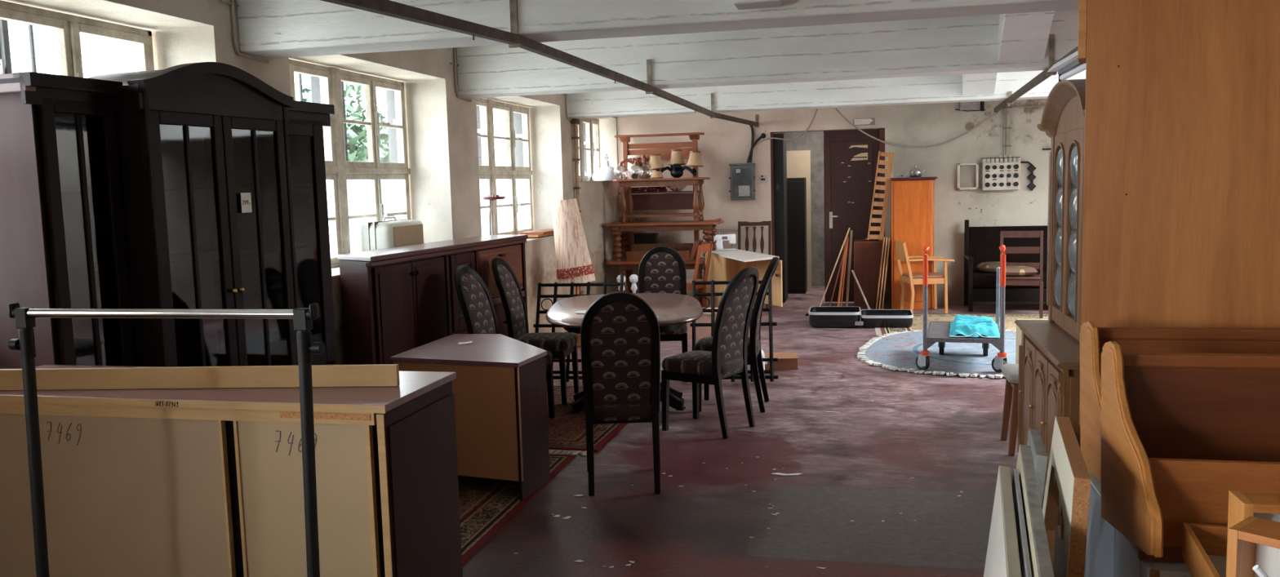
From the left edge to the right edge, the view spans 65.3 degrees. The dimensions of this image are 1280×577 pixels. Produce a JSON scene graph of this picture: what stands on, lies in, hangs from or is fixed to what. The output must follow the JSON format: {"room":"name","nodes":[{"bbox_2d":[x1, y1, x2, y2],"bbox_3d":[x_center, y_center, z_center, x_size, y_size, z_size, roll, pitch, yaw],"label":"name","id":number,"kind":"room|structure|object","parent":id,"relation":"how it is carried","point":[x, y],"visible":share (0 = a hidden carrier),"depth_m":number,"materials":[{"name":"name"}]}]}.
{"room":"furniture storage room","nodes":[
{"label":"furniture storage room","id":0,"kind":"room"},
{"bbox_2d":[0,0,621,364],"bbox_3d":[-2.499,-0.395,5.855,0.720,3.000,24.100,0,6,13],"label":"wall","id":1,"kind":"structure","parent":0,"point":[598,201],"depth_m":8.55,"materials":[{"name":"paint"}]},
{"bbox_2d":[0,0,154,77],"bbox_3d":[-2.861,-0.549,4.321,0.162,1.425,2.300,0,6,13],"label":"window","id":2,"kind":"structure","parent":1,"relation":"in","point":[68,28],"depth_m":4.81,"materials":[{"name":"paint"}]},
{"bbox_2d":[0,19,12,74],"bbox_3d":[-3.008,-0.588,4.653,0.264,1.380,0.068,0,6,13],"label":"shutter","id":3,"kind":"object","parent":2,"relation":"attached to","point":[6,67],"visible":0.18,"depth_m":4.57,"materials":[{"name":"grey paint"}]},
{"bbox_2d":[27,24,36,72],"bbox_3d":[-3.258,-0.571,4.360,0.024,1.540,1.644,0,6,13],"label":"shutter","id":4,"kind":"object","parent":2,"relation":"attached to","point":[30,28],"visible":0.02,"depth_m":5.08,"materials":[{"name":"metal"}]},
{"bbox_2d":[12,0,217,70],"bbox_3d":[-2.676,-0.552,4.278,0.372,1.450,2.360,0,6,13],"label":"trim","id":5,"kind":"structure","parent":1,"relation":"attached to","point":[179,40],"depth_m":5.27,"materials":[{"name":"paint"}]},
{"bbox_2d":[219,0,269,63],"bbox_3d":[-2.193,-1.565,5.530,0.020,0.584,0.400,0,6,13],"label":"conduit","id":6,"kind":"object","parent":1,"relation":"attached to","point":[232,3],"visible":1,"depth_m":5.45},
{"bbox_2d":[288,58,410,267],"bbox_3d":[-2.183,-0.873,7.236,0.162,1.425,2.240,0,6,13],"label":"window","id":7,"kind":"structure","parent":1,"relation":"in","point":[389,180],"depth_m":7.51,"materials":[{"name":"paint"}]},
{"bbox_2d":[310,75,351,249],"bbox_3d":[-2.332,-0.911,7.566,0.264,1.380,0.068,0,6,13],"label":"shutter","id":8,"kind":"object","parent":7,"relation":"attached to","point":[315,81],"visible":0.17,"depth_m":7.51,"materials":[{"name":"grey paint"}]},
{"bbox_2d":[288,54,453,278],"bbox_3d":[-1.999,-0.875,7.191,0.372,1.450,2.292,0,6,13],"label":"trim","id":9,"kind":"structure","parent":1,"relation":"attached to","point":[425,94],"depth_m":8.27,"materials":[{"name":"paint"}]},
{"bbox_2d":[386,89,399,211],"bbox_3d":[-2.060,-1.040,8.734,0.264,1.380,0.068,0,6,13],"label":"shutter","id":10,"kind":"object","parent":1,"relation":"attached to","point":[390,97],"visible":0.14,"depth_m":8.70,"materials":[{"name":"grey paint"}]},
{"bbox_2d":[475,97,533,235],"bbox_3d":[-1.507,-1.195,10.146,0.162,1.425,2.410,0,6,13],"label":"window","id":11,"kind":"structure","parent":1,"relation":"in","point":[516,179],"depth_m":10.57,"materials":[{"name":"paint"}]},
{"bbox_2d":[475,106,483,234],"bbox_3d":[-1.655,-1.234,10.477,0.264,1.380,0.068,0,6,13],"label":"shutter","id":12,"kind":"object","parent":11,"relation":"attached to","point":[478,125],"visible":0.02,"depth_m":10.43,"materials":[{"name":"grey paint"}]},
{"bbox_2d":[513,112,524,226],"bbox_3d":[-1.363,-1.373,11.732,0.264,1.380,0.068,0,6,13],"label":"shutter","id":13,"kind":"object","parent":1,"relation":"attached to","point":[517,123],"visible":0.03,"depth_m":11.68,"materials":[{"name":"grey paint"}]},
{"bbox_2d":[475,95,563,241],"bbox_3d":[-1.322,-1.198,10.102,0.372,1.450,2.471,0,6,13],"label":"trim","id":14,"kind":"structure","parent":1,"relation":"attached to","point":[544,117],"depth_m":11.28,"materials":[{"name":"paint"}]},
{"bbox_2d":[570,118,584,294],"bbox_3d":[-0.720,-0.767,11.741,0.070,2.420,0.160,0,6,13],"label":"riser pipe","id":15,"kind":"object","parent":1,"relation":"attached to","point":[575,122],"visible":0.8,"depth_m":11.64,"materials":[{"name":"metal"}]},
{"bbox_2d":[576,118,600,181],"bbox_3d":[-0.751,-1.777,12.674,0.162,0.835,1.830,0,6,13],"label":"window","id":16,"kind":"structure","parent":1,"relation":"in","point":[593,150],"depth_m":13.08,"materials":[{"name":"paint"}]},
{"bbox_2d":[578,117,617,182],"bbox_3d":[-0.711,-1.787,12.735,0.372,0.860,2.030,0,6,13],"label":"trim","id":17,"kind":"structure","parent":1,"relation":"attached to","point":[607,126],"depth_m":13.69,"materials":[{"name":"paint"}]},
{"bbox_2d":[591,153,622,181],"bbox_3d":[-0.437,-1.595,13.142,0.430,0.353,0.430,0,6,13],"label":"pendant lamp","id":18,"kind":"object","parent":17,"relation":"on","point":[606,173],"visible":0.94,"depth_m":13.01,"materials":[{"name":"glass"}]},
{"bbox_2d":[236,0,1079,58],"bbox_3d":[2.200,-1.613,4.618,9.000,0.570,0.320,0,6,13],"label":"beam","id":19,"kind":"structure","parent":1,"relation":"attached to","point":[269,28],"depth_m":5.13,"materials":[{"name":"white paint"}]},
{"bbox_2d":[456,9,1078,97],"bbox_3d":[2.874,-1.935,7.518,9.000,0.570,0.290,0,6,13],"label":"beam","id":20,"kind":"structure","parent":1,"relation":"attached to","point":[962,45],"depth_m":7.83,"materials":[{"name":"white paint"}]},
{"bbox_2d":[566,70,1085,118],"bbox_3d":[3.575,-2.269,10.535,9.000,0.570,0.300,0,6,13],"label":"beam","id":21,"kind":"structure","parent":1,"relation":"attached to","point":[941,88],"depth_m":10.82,"materials":[{"name":"white paint"}]},
{"bbox_2d":[462,286,1063,576],"bbox_3d":[1.935,1.145,4.995,9.700,0.120,24.100,0,6,13],"label":"floor","id":22,"kind":"structure","parent":0,"point":[856,464],"depth_m":5.46,"materials":[{"name":"red paint"}]},
{"bbox_2d":[8,302,325,576],"bbox_3d":[-1.219,0.723,2.635,0.922,1.377,0.430,0,6,13],"label":"clothes rack","id":23,"kind":"object","parent":22,"relation":"on","point":[24,317],"visible":1,"depth_m":2.55,"materials":[{"name":"silver metal"}]},
{"bbox_2d":[0,62,336,368],"bbox_3d":[-2.026,0.112,4.621,0.542,2.224,1.833,0,6,17],"label":"display cabinet","id":24,"kind":"object","parent":22,"relation":"on","point":[118,190],"visible":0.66,"depth_m":4.12,"materials":[{"name":"brown wood"}]},
{"bbox_2d":[240,192,252,213],"bbox_3d":[-1.797,-0.392,4.564,0.004,0.090,0.068,0,6,18],"label":"price tag","id":25,"kind":"object","parent":24,"relation":"attached to","point":[246,197],"visible":1,"depth_m":4.56,"materials":[{"name":"white paper"}]},
{"bbox_2d":[0,364,462,576],"bbox_3d":[-1.448,0.826,3.317,1.632,1.045,0.505,0,6,13],"label":"sideboard","id":26,"kind":"object","parent":22,"relation":"on","point":[141,482],"visible":0.87,"depth_m":3.04,"materials":[{"name":"brown wood"}]},
{"bbox_2d":[0,364,399,390],"bbox_3d":[-1.510,0.283,3.169,1.522,0.066,0.023,-1,6,5],"label":"board","id":27,"kind":"object","parent":26,"relation":"on","point":[371,375],"visible":1,"depth_m":3.15,"materials":[{"name":"wood"}]},
{"bbox_2d":[337,234,528,364],"bbox_3d":[-1.451,0.295,7.399,0.400,1.250,2.432,0,6,17],"label":"sideboard","id":28,"kind":"object","parent":22,"relation":"on","point":[398,300],"visible":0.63,"depth_m":6.63,"materials":[{"name":"brown wood"}]},
{"bbox_2d":[359,216,423,251],"bbox_3d":[-1.886,-0.384,7.624,0.274,0.329,0.606,0,6,13],"label":"suitcase","id":29,"kind":"object","parent":28,"relation":"on","point":[383,234],"visible":0.7,"depth_m":7.36,"materials":[{"name":"beige plastic"}]},
{"bbox_2d":[457,453,576,566],"bbox_3d":[-1.168,1.169,4.941,1.000,0.008,2.733,0,6,13],"label":"rug","id":30,"kind":"object","parent":22,"relation":"on","point":[486,508],"visible":0.2,"depth_m":5.19,"materials":[{"name":"beige fabric"}]},
{"bbox_2d":[390,333,550,500],"bbox_3d":[-0.879,0.700,5.760,0.815,0.736,0.970,0,6,13],"label":"base cabinet","id":31,"kind":"object","parent":30,"relation":"on","point":[500,387],"visible":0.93,"depth_m":5.33,"materials":[{"name":"brown wood"}]},
{"bbox_2d":[551,198,595,347],"bbox_3d":[-0.666,-0.166,10.312,0.418,1.520,0.397,4,8,45],"label":"floor lamp","id":32,"kind":"object","parent":22,"relation":"on","point":[573,260],"visible":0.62,"depth_m":10.14,"materials":[{"name":"beige fabric"}]},
{"bbox_2d":[533,273,624,382],"bbox_3d":[-0.513,0.330,8.468,0.801,0.882,0.354,0,6,10],"label":"bench","id":33,"kind":"object","parent":22,"relation":"on","point":[605,283],"visible":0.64,"depth_m":8.53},
{"bbox_2d":[546,386,627,456],"bbox_3d":[-0.651,0.914,7.213,1.240,0.013,1.979,0,6,14],"label":"rug","id":34,"kind":"object","parent":22,"relation":"on","point":[566,430],"visible":0.2,"depth_m":6.73,"materials":[{"name":"beige fabric"}]},
{"bbox_2d":[454,266,555,417],"bbox_3d":[-0.949,0.392,6.935,0.613,1.103,0.431,0,6,16],"label":"dining chair","id":35,"kind":"object","parent":34,"relation":"on","point":[474,297],"visible":0.4,"depth_m":6.95,"materials":[{"name":"fabric"}]},
{"bbox_2d":[491,257,579,404],"bbox_3d":[-0.810,0.307,7.707,0.613,1.103,0.431,0,6,10],"label":"dining chair","id":36,"kind":"object","parent":34,"relation":"on","point":[561,344],"visible":0.69,"depth_m":7.60,"materials":[{"name":"fabric"}]},
{"bbox_2d":[545,293,703,413],"bbox_3d":[-0.099,0.500,7.358,1.120,0.750,1.720,-2,6,0],"label":"dining table","id":37,"kind":"object","parent":34,"relation":"on","point":[673,312],"visible":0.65,"depth_m":7.21,"materials":[{"name":"brown wood"}]},
{"bbox_2d":[580,291,660,495],"bbox_3d":[-0.101,0.535,5.487,0.431,1.103,0.613,-2,6,-1],"label":"dining chair","id":38,"kind":"object","parent":22,"relation":"on","point":[620,335],"visible":1,"depth_m":5.31,"materials":[{"name":"fabric"}]},
{"bbox_2d":[605,257,706,307],"bbox_3d":[0.329,-0.047,13.022,1.460,0.665,0.620,0,6,13],"label":"side table","id":39,"kind":"object","parent":22,"relation":"on","point":[624,265],"visible":0.42,"depth_m":12.82,"materials":[{"name":"brown wood"}]},
{"bbox_2d":[633,232,657,244],"bbox_3d":[0.080,-0.565,13.239,0.300,0.330,0.160,0,6,13],"label":"box","id":40,"kind":"object","parent":39,"relation":"on","point":[639,238],"visible":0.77,"depth_m":13.16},
{"bbox_2d":[604,220,724,261],"bbox_3d":[0.326,-0.621,12.970,1.480,0.485,0.600,0,6,13],"label":"side table","id":41,"kind":"object","parent":39,"relation":"on","point":[708,228],"visible":0.86,"depth_m":12.79,"materials":[{"name":"brown wood"}]},
{"bbox_2d":[613,177,710,222],"bbox_3d":[0.287,-1.142,12.921,1.190,0.558,0.560,0,6,13],"label":"side table","id":42,"kind":"object","parent":41,"relation":"on","point":[698,204],"visible":1,"depth_m":12.75,"materials":[{"name":"brown wood"}]},
{"bbox_2d":[618,154,646,178],"bbox_3d":[-0.096,-1.556,12.800,0.516,0.311,0.243,0,6,13],"label":"glass chandelier","id":43,"kind":"object","parent":42,"relation":"on","point":[642,164],"visible":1,"depth_m":12.81,"materials":[{"name":"brown glass"}]},
{"bbox_2d":[626,155,649,179],"bbox_3d":[-0.021,-1.593,13.128,0.300,0.310,0.300,0,6,13],"label":"lampshade","id":44,"kind":"object","parent":42,"relation":"on","point":[632,170],"visible":0.7,"depth_m":13.02,"materials":[{"name":"glass"}]},
{"bbox_2d":[648,150,703,177],"bbox_3d":[0.460,-1.593,12.780,0.764,0.356,0.370,0,6,13],"label":"chandelier","id":45,"kind":"object","parent":42,"relation":"on","point":[676,171],"depth_m":12.71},
{"bbox_2d":[626,240,703,261],"bbox_3d":[0.327,-0.494,12.932,0.960,0.240,0.320,0,6,13],"label":"trough","id":46,"kind":"object","parent":39,"relation":"on","point":[687,251],"visible":0.73,"depth_m":12.92,"materials":[{"name":"brown wood"}]},
{"bbox_2d":[614,132,704,300],"bbox_3d":[0.281,-0.906,13.392,1.182,2.300,0.240,0,6,13],"label":"wall rack","id":47,"kind":"object","parent":22,"relation":"on","point":[666,200],"visible":0.72,"depth_m":13.36,"materials":[{"name":"brown wood"}]},
{"bbox_2d":[626,186,666,192],"bbox_3d":[0.094,-1.324,13.348,0.520,0.065,0.140,0,6,13],"label":"tablecloth","id":48,"kind":"object","parent":47,"relation":"on","point":[663,188],"visible":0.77,"depth_m":13.28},
{"bbox_2d":[617,190,699,194],"bbox_3d":[0.269,-1.283,13.343,1.102,0.022,0.220,0,6,13],"label":"shelf","id":49,"kind":"object","parent":47,"relation":"attached to","point":[625,191],"depth_m":13.27,"materials":[{"name":"brown wood"}]},
{"bbox_2d":[614,132,704,137],"bbox_3d":[0.255,-2.039,13.293,1.182,0.025,0.200,0,6,13],"label":"shelf","id":50,"kind":"object","parent":47,"relation":"attached to","point":[693,135],"depth_m":13.20,"materials":[{"name":"brown wood"}]},
{"bbox_2d":[638,246,687,352],"bbox_3d":[0.191,0.207,8.548,0.432,1.103,0.613,-1,6,3],"label":"dining chair","id":51,"kind":"object","parent":22,"relation":"on","point":[662,269],"visible":0.48,"depth_m":8.68,"materials":[{"name":"fabric"}]},
{"bbox_2d":[686,243,712,307],"bbox_3d":[0.607,-0.085,12.144,0.464,0.911,0.394,1,7,25],"label":"chair","id":52,"kind":"object","parent":22,"relation":"on","point":[704,247],"visible":0.37,"depth_m":12.07,"materials":[{"name":"orange wood"}]},
{"bbox_2d":[661,266,759,438],"bbox_3d":[0.486,0.397,6.661,0.613,1.103,0.431,3,7,35],"label":"dining chair","id":53,"kind":"object","parent":22,"relation":"on","point":[727,357],"visible":1,"depth_m":6.55,"materials":[{"name":"fabric"}]},
{"bbox_2d":[686,307,749,339],"bbox_3d":[0.842,0.374,10.699,0.750,0.285,0.440,0,6,13],"label":"box","id":54,"kind":"object","parent":22,"relation":"on","point":[701,332],"visible":0.08,"depth_m":10.53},
{"bbox_2d":[690,280,777,382],"bbox_3d":[0.775,0.313,8.301,0.715,0.882,0.354,-1,6,6],"label":"chair","id":55,"kind":"object","parent":22,"relation":"on","point":[713,310],"visible":0.42,"depth_m":8.30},
{"bbox_2d":[693,257,778,413],"bbox_3d":[0.713,0.322,7.318,0.613,1.103,0.431,0,6,12],"label":"dining chair","id":56,"kind":"object","parent":22,"relation":"on","point":[754,358],"visible":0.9,"depth_m":7.14,"materials":[{"name":"black wood"}]},
{"bbox_2d":[705,248,782,307],"bbox_3d":[1.231,-0.019,11.925,0.555,0.790,1.824,-3,6,-11],"label":"base cabinet","id":57,"kind":"object","parent":22,"relation":"on","point":[724,265],"visible":0.48,"depth_m":11.82,"materials":[{"name":"laminate"}]},
{"bbox_2d":[713,231,736,251],"bbox_3d":[1.064,-0.597,12.513,0.280,0.245,0.140,-1,6,3],"label":"sewing machine","id":58,"kind":"object","parent":57,"relation":"on","point":[719,237],"visible":1,"depth_m":12.46,"materials":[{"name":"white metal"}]},
{"bbox_2d":[737,221,771,308],"bbox_3d":[1.474,-0.306,13.022,0.434,1.123,0.504,0,6,13],"label":"chair","id":59,"kind":"object","parent":22,"relation":"on","point":[744,223],"visible":0.35,"depth_m":13.18,"materials":[{"name":"brown wood"}]},
{"bbox_2d":[764,351,798,370],"bbox_3d":[1.227,0.647,8.786,0.300,0.120,0.310,-1,6,1],"label":"cardboard box","id":60,"kind":"object","parent":22,"relation":"on","point":[786,361],"visible":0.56,"depth_m":8.72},
{"bbox_2d":[786,177,807,293],"bbox_3d":[2.161,-0.778,14.687,0.542,1.677,0.415,0,6,13],"label":"tall cabinet","id":61,"kind":"object","parent":22,"relation":"on","point":[796,187],"visible":0.47,"depth_m":14.46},
{"bbox_2d":[786,150,811,288],"bbox_3d":[2.372,-1.026,15.046,0.399,2.082,0.030,0,6,13],"label":"panel board","id":62,"kind":"object","parent":22,"relation":"on","point":[798,162],"visible":0.43,"depth_m":14.96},
{"bbox_2d":[845,230,853,306],"bbox_3d":[2.646,-0.237,12.649,0.097,0.998,0.060,0,6,13],"label":"board","id":63,"kind":"object","parent":22,"relation":"on","point":[851,231],"visible":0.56,"depth_m":12.62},
{"bbox_2d":[805,306,913,327],"bbox_3d":[2.458,0.319,11.248,1.176,0.169,0.551,0,6,12],"label":"suitcase","id":64,"kind":"object","parent":22,"relation":"on","point":[819,316],"visible":1,"depth_m":11.06,"materials":[{"name":"black plastic"}]},
{"bbox_2d":[853,239,884,307],"bbox_3d":[2.956,-0.197,12.899,0.374,0.850,0.404,0,6,13],"label":"board","id":65,"kind":"object","parent":22,"relation":"on","point":[867,254],"visible":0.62,"depth_m":12.71,"materials":[{"name":"brown wood"}]},
{"bbox_2d":[866,151,893,240],"bbox_3d":[3.043,-1.174,12.657,0.312,1.133,0.190,-4,7,-26],"label":"ladder","id":66,"kind":"object","parent":65,"relation":"on","point":[889,163],"visible":1,"depth_m":12.65,"materials":[{"name":"brown wood"}]},
{"bbox_2d":[890,177,937,309],"bbox_3d":[3.461,-0.584,12.666,0.544,1.641,0.565,0,6,13],"label":"wardrobe","id":67,"kind":"object","parent":22,"relation":"on","point":[912,198],"visible":0.89,"depth_m":12.40,"materials":[{"name":"orange wood"}]},
{"bbox_2d":[857,329,1016,378],"bbox_3d":[3.331,0.578,9.307,2.554,0.021,2.702,0,6,13],"label":"round rug","id":68,"kind":"object","parent":22,"relation":"on","point":[895,351],"visible":0.35,"depth_m":9.17,"materials":[{"name":"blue fabric"}]},
{"bbox_2d":[915,244,1007,372],"bbox_3d":[2.816,0.117,8.763,0.731,1.056,1.055,0,6,18],"label":"trolley","id":69,"kind":"object","parent":68,"relation":"on","point":[938,331],"visible":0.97,"depth_m":8.37,"materials":[{"name":"metal"}]},
{"bbox_2d":[948,314,999,337],"bbox_3d":[2.917,0.314,8.729,0.412,0.102,0.890,0,6,18],"label":"towel","id":70,"kind":"object","parent":69,"relation":"on","point":[962,326],"visible":0.99,"depth_m":8.48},
{"bbox_2d":[874,313,1048,335],"bbox_3d":[3.801,0.393,11.086,2.360,0.007,1.700,0,6,11],"label":"rug","id":71,"kind":"object","parent":22,"relation":"on","point":[1010,318],"visible":0.31,"depth_m":11.45,"materials":[{"name":"beige fabric"}]},
{"bbox_2d":[893,240,954,314],"bbox_3d":[3.436,-0.148,12.140,0.617,0.871,0.490,-2,6,0],"label":"chair","id":72,"kind":"object","parent":71,"relation":"on","point":[900,249],"visible":0.92,"depth_m":11.94,"materials":[{"name":"brown wood"}]},
{"bbox_2d":[1000,231,1043,318],"bbox_3d":[4.433,-0.173,11.628,0.474,0.973,0.504,1,6,21],"label":"chair","id":73,"kind":"object","parent":71,"relation":"on","point":[1036,279],"visible":0.64,"depth_m":11.70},
{"bbox_2d":[995,266,1038,275],"bbox_3d":[4.359,-0.204,11.583,0.460,0.100,0.400,0,6,13],"label":"cushion","id":74,"kind":"object","parent":73,"relation":"on","point":[1010,270],"visible":0.78,"depth_m":11.42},
{"bbox_2d":[983,465,1021,576],"bbox_3d":[0.920,1.000,2.614,0.117,0.726,1.350,0,6,19],"label":"panel board","id":75,"kind":"object","parent":22,"relation":"on","point":[1002,557],"visible":1,"depth_m":2.78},
{"bbox_2d":[964,219,1047,311],"bbox_3d":[4.833,-0.295,12.206,1.625,1.090,0.680,0,6,13],"label":"bench","id":76,"kind":"object","parent":22,"relation":"on","point":[981,244],"visible":0.46,"depth_m":12.46,"materials":[{"name":"wood"}]},
{"bbox_2d":[976,261,1008,272],"bbox_3d":[4.364,-0.265,12.257,0.420,0.120,0.360,-1,6,2],"label":"cushion","id":77,"kind":"object","parent":76,"relation":"on","point":[989,267],"visible":0.63,"depth_m":12.13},
{"bbox_2d":[1000,364,1018,455],"bbox_3d":[2.405,0.724,6.006,0.420,0.487,0.388,0,6,13],"label":"stool","id":78,"kind":"object","parent":22,"relation":"on","point":[1011,371],"visible":0.41,"depth_m":5.90,"materials":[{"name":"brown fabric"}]},
{"bbox_2d":[1011,468,1031,576],"bbox_3d":[0.955,0.999,2.612,0.097,0.721,1.300,1,6,19],"label":"board","id":79,"kind":"object","parent":22,"relation":"on","point":[1024,561],"visible":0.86,"depth_m":2.67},
{"bbox_2d":[1015,319,1048,364],"bbox_3d":[2.785,0.549,6.792,0.400,0.647,0.310,0,6,13],"label":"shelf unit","id":80,"kind":"object","parent":22,"relation":"on","point":[1019,332],"visible":0.02,"depth_m":6.89,"materials":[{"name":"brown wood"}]},
{"bbox_2d":[1016,444,1054,576],"bbox_3d":[1.027,0.970,2.725,0.122,0.756,1.400,1,6,19],"label":"countertop","id":81,"kind":"structure","parent":22,"relation":"on","point":[1041,564],"depth_m":2.65,"materials":[{"name":"grey laminate"}]},
{"bbox_2d":[1026,427,1048,506],"bbox_3d":[1.524,0.900,3.919,0.100,0.621,0.420,0,6,18],"label":"countertop","id":82,"kind":"structure","parent":22,"relation":"on","point":[1040,458],"depth_m":3.70,"materials":[{"name":"grey laminate"}]},
{"bbox_2d":[1014,79,1085,540],"bbox_3d":[2.154,0.054,4.798,0.499,2.080,1.320,0,6,13],"label":"buffet","id":83,"kind":"object","parent":22,"relation":"on","point":[1049,382],"visible":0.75,"depth_m":4.88,"materials":[{"name":"brown wood"}]},
{"bbox_2d":[1042,416,1091,576],"bbox_3d":[1.312,0.867,3.139,0.082,0.857,1.011,1,6,19],"label":"countertop","id":84,"kind":"structure","parent":22,"relation":"on","point":[1068,485],"depth_m":2.78,"materials":[{"name":"beige laminate"}]},
{"bbox_2d":[1084,471,1192,576],"bbox_3d":[2.014,0.996,3.160,1.014,0.555,1.027,0,6,13],"label":"base cabinet","id":85,"kind":"object","parent":22,"relation":"on","point":[1108,553],"visible":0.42,"depth_m":3.21,"materials":[{"name":"laminate"}]},
{"bbox_2d":[1079,321,1279,482],"bbox_3d":[2.093,0.397,3.435,1.012,0.542,0.455,0,6,13],"label":"bench","id":86,"kind":"object","parent":85,"relation":"on","point":[1092,338],"visible":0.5,"depth_m":3.54,"materials":[{"name":"brown wood"}]},
{"bbox_2d":[1101,341,1279,562],"bbox_3d":[1.915,0.470,2.770,1.062,0.572,0.660,0,6,13],"label":"bench","id":87,"kind":"object","parent":85,"relation":"on","point":[1180,432],"visible":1,"depth_m":3.00,"materials":[{"name":"brown wood"}]},
{"bbox_2d":[1226,490,1279,576],"bbox_3d":[1.509,0.913,2.048,0.550,0.975,0.090,0,6,13],"label":"drawer","id":88,"kind":"object","parent":22,"relation":"on","point":[1242,504],"visible":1,"depth_m":2.05,"materials":[{"name":"brown wood"}]},
{"bbox_2d":[1226,515,1279,576],"bbox_3d":[1.246,0.941,1.743,0.100,0.999,0.400,-6,8,-39],"label":"drawer","id":89,"kind":"object","parent":22,"relation":"on","point":[1252,541],"visible":1,"depth_m":1.82,"materials":[{"name":"brown wood"}]},
{"bbox_3d":[1.904,1.058,2.370,0.770,0.602,0.460,0,6,13],"label":"box","id":90,"kind":"object","parent":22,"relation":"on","visible":0},
{"bbox_2d":[1182,522,1227,576],"bbox_3d":[1.645,0.707,2.442,0.500,0.095,0.420,1,6,19],"label":"drawer","id":91,"kind":"object","parent":90,"relation":"on","point":[1204,546],"visible":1,"depth_m":2.66,"materials":[{"name":"brown wood"}]},
{"bbox_3d":[2.521,0.872,3.783,1.520,0.644,0.192,1,7,25],"label":"chest","id":92,"kind":"object","parent":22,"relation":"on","visible":0},
{"bbox_2d":[1077,0,1279,425],"bbox_3d":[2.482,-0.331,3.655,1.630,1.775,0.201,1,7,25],"label":"wardrobe","id":93,"kind":"object","parent":92,"relation":"on","point":[1181,192],"visible":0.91,"depth_m":3.74,"materials":[{"name":"brown wood"}]},
{"bbox_2d":[773,131,824,286],"bbox_3d":[3.050,-1.536,15.333,4.200,3.000,0.200,0,6,13],"label":"wall","id":94,"kind":"structure","parent":0,"point":[813,141],"depth_m":15.32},
{"bbox_2d":[616,98,1051,304],"bbox_3d":[4.122,-1.307,12.879,9.000,3.000,0.280,0,6,13],"label":"wall","id":95,"kind":"structure","parent":0,"point":[723,143],"depth_m":12.87,"materials":[{"name":"paint"}]},
{"bbox_2d":[320,0,759,127],"bbox_3d":[-0.053,-1.591,7.531,0.215,0.380,11.914,0,6,15],"label":"ceiling pipe","id":96,"kind":"object","parent":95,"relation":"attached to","point":[385,7],"visible":1,"depth_m":5.12,"materials":[{"name":"metal"}]},
{"bbox_2d":[728,163,755,199],"bbox_3d":[1.365,-1.419,13.301,0.351,0.483,0.120,0,6,13],"label":"meter box","id":97,"kind":"object","parent":95,"relation":"attached to","point":[742,177],"visible":1,"depth_m":13.26,"materials":[{"name":"grey paint"}]},
{"bbox_2d":[770,128,884,303],"bbox_3d":[2.536,-0.966,13.458,1.473,2.285,0.626,0,6,13],"label":"door","id":98,"kind":"structure","parent":95,"relation":"in","point":[851,157],"depth_m":13.15,"materials":[{"name":"brown paint"}]},
{"bbox_2d":[956,162,978,190],"bbox_3d":[4.155,-1.422,12.677,0.257,0.337,0.069,0,6,13],"label":"frame","id":99,"kind":"object","parent":95,"relation":"attached to","point":[967,174],"visible":1,"depth_m":12.69,"materials":[{"name":"beige plastic"}]},
{"bbox_2d":[955,101,985,111],"bbox_3d":[4.157,-2.307,12.568,0.364,0.162,0.089,0,6,13],"label":"junction box","id":100,"kind":"object","parent":95,"relation":"attached to","point":[963,106],"visible":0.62,"depth_m":12.56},
{"bbox_2d":[981,155,1021,190],"bbox_3d":[4.532,-1.453,12.542,0.465,0.431,0.154,0,6,13],"label":"panel","id":101,"kind":"object","parent":95,"relation":"attached to","point":[997,175],"visible":1,"depth_m":12.50,"materials":[{"name":"beige plastic"}]},
{"bbox_2d":[1003,104,1012,155],"bbox_3d":[4.592,-2.215,12.487,0.090,1.099,0.068,0,6,13],"label":"conduit","id":102,"kind":"object","parent":95,"relation":"attached to","point":[1006,145],"visible":0.61,"depth_m":12.50,"materials":[{"name":"grey paint"}]},
{"bbox_2d":[993,34,1078,113],"bbox_3d":[3.417,-1.871,8.759,0.099,0.305,7.706,0,6,15],"label":"channel","id":103,"kind":"object","parent":95,"relation":"hanging from","point":[1044,74],"visible":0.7,"depth_m":7.98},
{"bbox_2d":[835,107,999,147],"bbox_3d":[3.510,-2.068,12.740,2.012,0.545,0.022,0,6,13],"label":"cable","id":104,"kind":"object","parent":103,"relation":"hanging from","point":[836,108],"visible":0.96,"depth_m":12.76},
{"bbox_3d":[1.851,-1.996,4.667,9.700,0.200,24.100,0,6,13],"label":"ceiling","id":105,"kind":"structure","parent":0,"visible":0},
{"bbox_2d":[732,0,782,9],"bbox_3d":[0.557,-1.607,4.742,0.223,0.520,0.180,0,6,13],"label":"trim","id":106,"kind":"structure","parent":105,"relation":"attached to","point":[739,4],"depth_m":4.73,"materials":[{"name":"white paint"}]},
{"bbox_2d":[961,72,997,95],"bbox_3d":[3.200,-2.128,9.026,0.326,0.517,2.820,0,6,13],"label":"trim","id":107,"kind":"structure","parent":105,"relation":"attached to","point":[975,83],"depth_m":10.29,"materials":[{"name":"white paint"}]},
{"bbox_2d":[998,10,1055,62],"bbox_3d":[2.515,-1.801,6.077,0.326,0.517,2.690,0,6,13],"label":"trim","id":108,"kind":"structure","parent":105,"relation":"attached to","point":[1021,36],"depth_m":7.21,"materials":[{"name":"white paint"}]},
{"bbox_2d":[1047,50,1086,81],"bbox_3d":[2.522,-1.627,5.673,0.190,0.781,1.252,0,6,13],"label":"lamp","id":109,"kind":"object","parent":105,"relation":"hanging from","point":[1069,66],"visible":0.43,"depth_m":5.93,"materials":[{"name":"white plastic"}]},
{"label":"outside","id":110,"kind":"structure","parent":0,"visible":0},
{"bbox_3d":[-19.180,1.064,14.901,35.880,0.100,60.000,0,6,13],"label":"ground","id":111,"kind":"structure","parent":110,"visible":0},
{"bbox_2d":[295,81,389,229],"bbox_3d":[-4.103,-0.921,14.165,1.951,4.173,4.864,0,6,11],"label":"tree","id":112,"kind":"object","parent":111,"relation":"on","point":[357,136],"visible":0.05,"depth_m":13.65,"materials":[{"name":"green plant"}]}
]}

